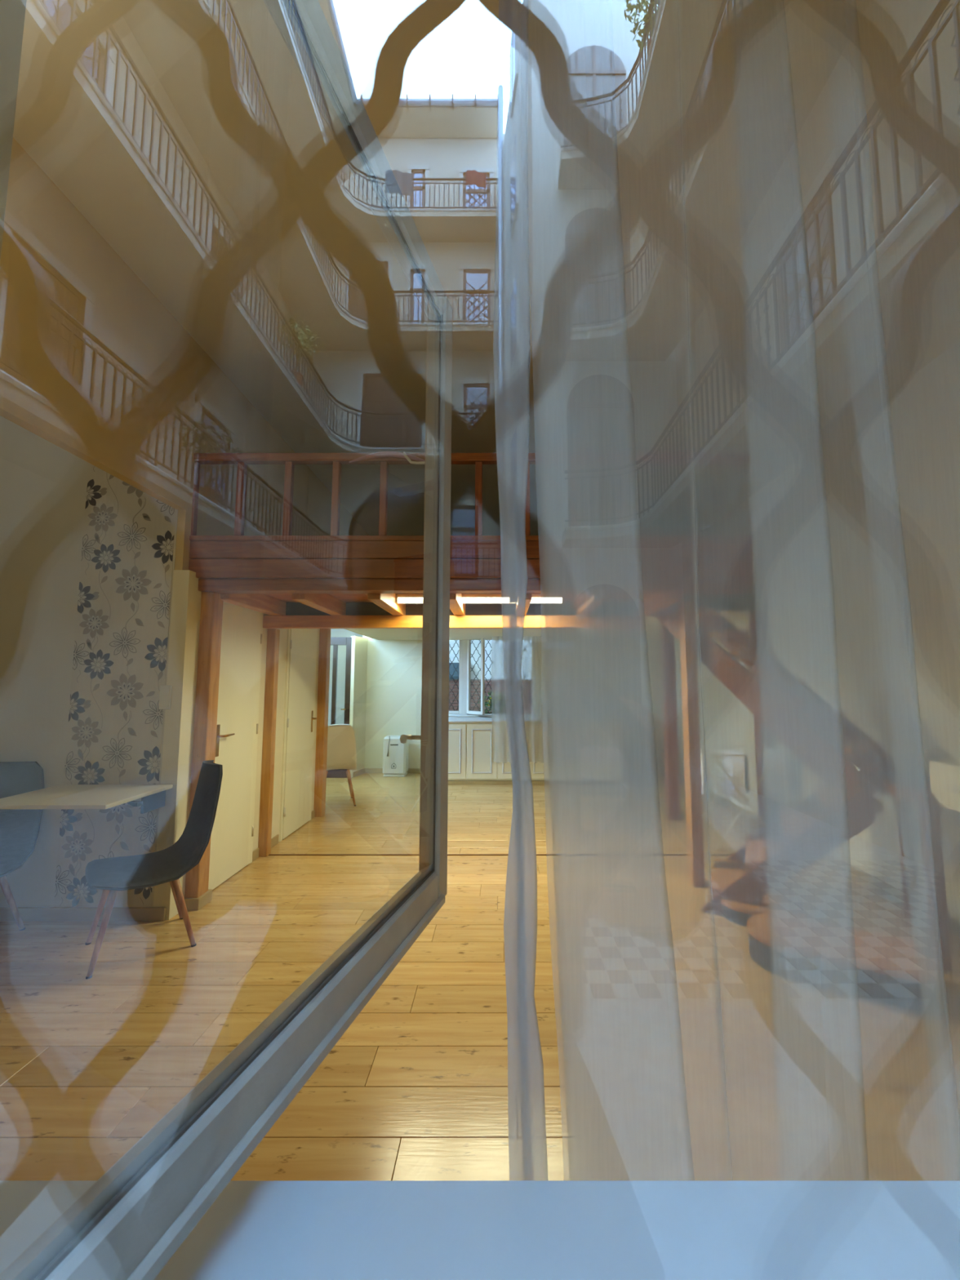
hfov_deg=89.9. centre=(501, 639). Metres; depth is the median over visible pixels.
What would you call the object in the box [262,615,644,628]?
cross beam
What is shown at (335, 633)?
wall
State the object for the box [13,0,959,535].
ceiling
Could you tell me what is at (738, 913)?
step
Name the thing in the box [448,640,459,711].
window grille
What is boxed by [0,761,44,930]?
shell chair
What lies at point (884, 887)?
baseboard
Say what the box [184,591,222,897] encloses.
wooden post
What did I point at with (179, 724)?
wall
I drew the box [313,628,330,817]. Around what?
wooden post
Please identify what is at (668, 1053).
floor
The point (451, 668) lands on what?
box
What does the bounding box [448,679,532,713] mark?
brick plinth
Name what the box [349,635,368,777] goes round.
wall
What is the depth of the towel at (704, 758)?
4.16 m
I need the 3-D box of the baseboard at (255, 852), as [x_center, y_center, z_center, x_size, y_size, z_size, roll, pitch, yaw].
[-1.993,1.734,3.881,0.014,0.075,0.100,0,-5,0]
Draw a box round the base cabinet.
[448,716,622,784]
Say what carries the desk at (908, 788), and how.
on the floor
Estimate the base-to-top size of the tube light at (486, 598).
0.064 m
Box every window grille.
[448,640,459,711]
[470,640,480,711]
[484,640,506,713]
[515,640,532,713]
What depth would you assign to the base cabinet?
6.77 m
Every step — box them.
[720,893,807,926]
[746,913,940,1015]
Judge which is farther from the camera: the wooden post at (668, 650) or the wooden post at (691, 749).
the wooden post at (668, 650)
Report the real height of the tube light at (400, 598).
0.071 m
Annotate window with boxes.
[448,638,538,716]
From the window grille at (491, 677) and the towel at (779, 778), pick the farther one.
the window grille at (491, 677)
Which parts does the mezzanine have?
rail, rail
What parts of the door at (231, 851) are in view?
handle plate, handle, frame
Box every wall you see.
[0,0,26,261]
[0,137,372,638]
[0,415,177,906]
[153,569,319,919]
[328,628,531,725]
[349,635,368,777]
[363,635,665,773]
[669,280,959,920]
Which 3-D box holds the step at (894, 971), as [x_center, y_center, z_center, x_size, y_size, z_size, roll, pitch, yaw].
[1.633,1.563,2.379,0.742,0.150,0.357,-3,-6,28]
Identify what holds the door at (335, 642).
in the wall at (359, 644)
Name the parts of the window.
sash, sash, sash frame, frame, sill, frame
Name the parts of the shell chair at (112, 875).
leg, leg, leg, leg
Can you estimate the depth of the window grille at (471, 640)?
7.95 m
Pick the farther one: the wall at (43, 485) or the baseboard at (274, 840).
the baseboard at (274, 840)
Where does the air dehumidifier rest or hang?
on the floor
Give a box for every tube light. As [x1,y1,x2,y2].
[395,594,422,604]
[462,594,506,603]
[530,594,564,604]
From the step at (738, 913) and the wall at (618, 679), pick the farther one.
the wall at (618, 679)
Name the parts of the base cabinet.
panel moulding, door, panel moulding, door, door, panel moulding, door, panel moulding, door, panel moulding, door, panel moulding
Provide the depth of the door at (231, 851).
3.57 m
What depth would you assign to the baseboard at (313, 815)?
5.06 m
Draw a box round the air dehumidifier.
[382,735,408,777]
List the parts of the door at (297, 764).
handle plate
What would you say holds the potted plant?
on the ground
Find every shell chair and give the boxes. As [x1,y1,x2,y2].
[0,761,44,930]
[84,760,222,978]
[326,724,356,805]
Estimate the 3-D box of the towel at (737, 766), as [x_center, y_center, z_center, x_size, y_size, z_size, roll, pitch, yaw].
[2.120,1.214,4.339,0.053,0.434,0.380,0,-5,0]
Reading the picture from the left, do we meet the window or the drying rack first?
the window
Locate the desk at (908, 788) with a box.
[857,771,951,972]
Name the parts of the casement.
rail, rail, handle knob, handle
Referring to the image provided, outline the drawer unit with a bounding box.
[928,760,959,812]
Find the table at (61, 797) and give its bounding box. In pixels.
[0,784,173,813]
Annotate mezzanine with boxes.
[188,453,765,639]
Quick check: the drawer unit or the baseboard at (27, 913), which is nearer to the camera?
the drawer unit
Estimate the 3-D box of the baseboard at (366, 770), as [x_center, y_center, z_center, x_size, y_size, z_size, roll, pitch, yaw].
[-1.560,2.065,7.589,1.220,0.075,0.014,0,-5,0]
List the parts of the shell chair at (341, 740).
leg, leg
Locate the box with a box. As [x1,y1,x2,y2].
[448,662,458,679]
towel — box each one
[700,751,709,795]
[724,746,750,804]
[763,747,793,797]
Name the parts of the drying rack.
rail, rack frame, rail, rail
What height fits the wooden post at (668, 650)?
2.110 m
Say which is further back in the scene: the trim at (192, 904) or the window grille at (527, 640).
the window grille at (527, 640)
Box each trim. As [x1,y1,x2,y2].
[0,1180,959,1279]
[184,888,212,910]
[268,853,732,855]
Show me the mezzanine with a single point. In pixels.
(286, 574)
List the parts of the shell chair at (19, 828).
leg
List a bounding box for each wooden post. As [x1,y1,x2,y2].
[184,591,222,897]
[257,628,279,857]
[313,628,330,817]
[660,622,679,820]
[678,600,705,887]
[749,612,774,832]
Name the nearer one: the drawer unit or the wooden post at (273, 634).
the drawer unit
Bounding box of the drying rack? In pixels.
[680,745,790,849]
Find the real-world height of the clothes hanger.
0.095 m
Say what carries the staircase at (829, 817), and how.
on the floor
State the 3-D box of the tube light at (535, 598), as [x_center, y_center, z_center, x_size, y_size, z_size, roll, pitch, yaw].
[0.358,-0.315,3.763,0.261,0.071,0.060,0,-5,0]
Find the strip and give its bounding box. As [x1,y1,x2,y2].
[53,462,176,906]
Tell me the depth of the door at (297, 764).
4.69 m
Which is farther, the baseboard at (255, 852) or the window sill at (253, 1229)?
the baseboard at (255, 852)
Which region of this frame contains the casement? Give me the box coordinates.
[0,0,452,1279]
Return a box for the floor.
[0,773,959,1180]
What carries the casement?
attached to the window
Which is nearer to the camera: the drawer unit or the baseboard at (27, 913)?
the drawer unit
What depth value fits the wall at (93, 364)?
2.57 m
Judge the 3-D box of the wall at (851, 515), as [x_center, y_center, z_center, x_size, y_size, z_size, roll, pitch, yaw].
[2.650,-0.053,4.176,0.100,3.711,7.190,0,-5,0]
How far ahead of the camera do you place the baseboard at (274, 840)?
4.20 m
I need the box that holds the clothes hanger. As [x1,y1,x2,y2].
[348,451,425,464]
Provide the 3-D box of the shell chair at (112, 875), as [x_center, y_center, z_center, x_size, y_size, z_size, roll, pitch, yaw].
[-1.937,1.189,2.679,0.580,0.949,0.468,4,-7,-41]
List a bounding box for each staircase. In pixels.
[653,600,898,790]
[701,782,884,915]
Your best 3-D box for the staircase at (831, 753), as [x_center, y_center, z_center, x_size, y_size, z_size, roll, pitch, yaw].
[1.880,0.259,3.515,0.660,1.330,1.395,4,-6,-36]
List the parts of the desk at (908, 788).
leg, leg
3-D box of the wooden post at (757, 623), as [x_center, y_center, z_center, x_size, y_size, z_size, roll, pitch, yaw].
[2.510,0.780,4.639,0.100,2.110,0.100,0,-5,0]
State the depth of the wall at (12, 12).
0.59 m
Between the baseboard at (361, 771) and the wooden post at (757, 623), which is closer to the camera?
the wooden post at (757, 623)
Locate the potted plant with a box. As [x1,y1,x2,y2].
[478,690,512,713]
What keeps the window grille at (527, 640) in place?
in the wall at (618, 679)
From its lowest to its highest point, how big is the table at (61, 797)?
0.130 m
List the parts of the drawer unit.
handle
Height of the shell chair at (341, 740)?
0.949 m
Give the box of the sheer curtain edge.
[493,0,548,1180]
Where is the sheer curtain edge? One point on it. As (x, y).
(522, 1138)
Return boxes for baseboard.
[0,906,165,920]
[252,848,258,861]
[271,834,279,848]
[311,809,315,819]
[352,768,364,777]
[364,768,420,773]
[678,774,959,934]
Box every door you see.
[208,601,262,889]
[279,628,317,841]
[326,637,351,777]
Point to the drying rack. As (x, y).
(708, 746)

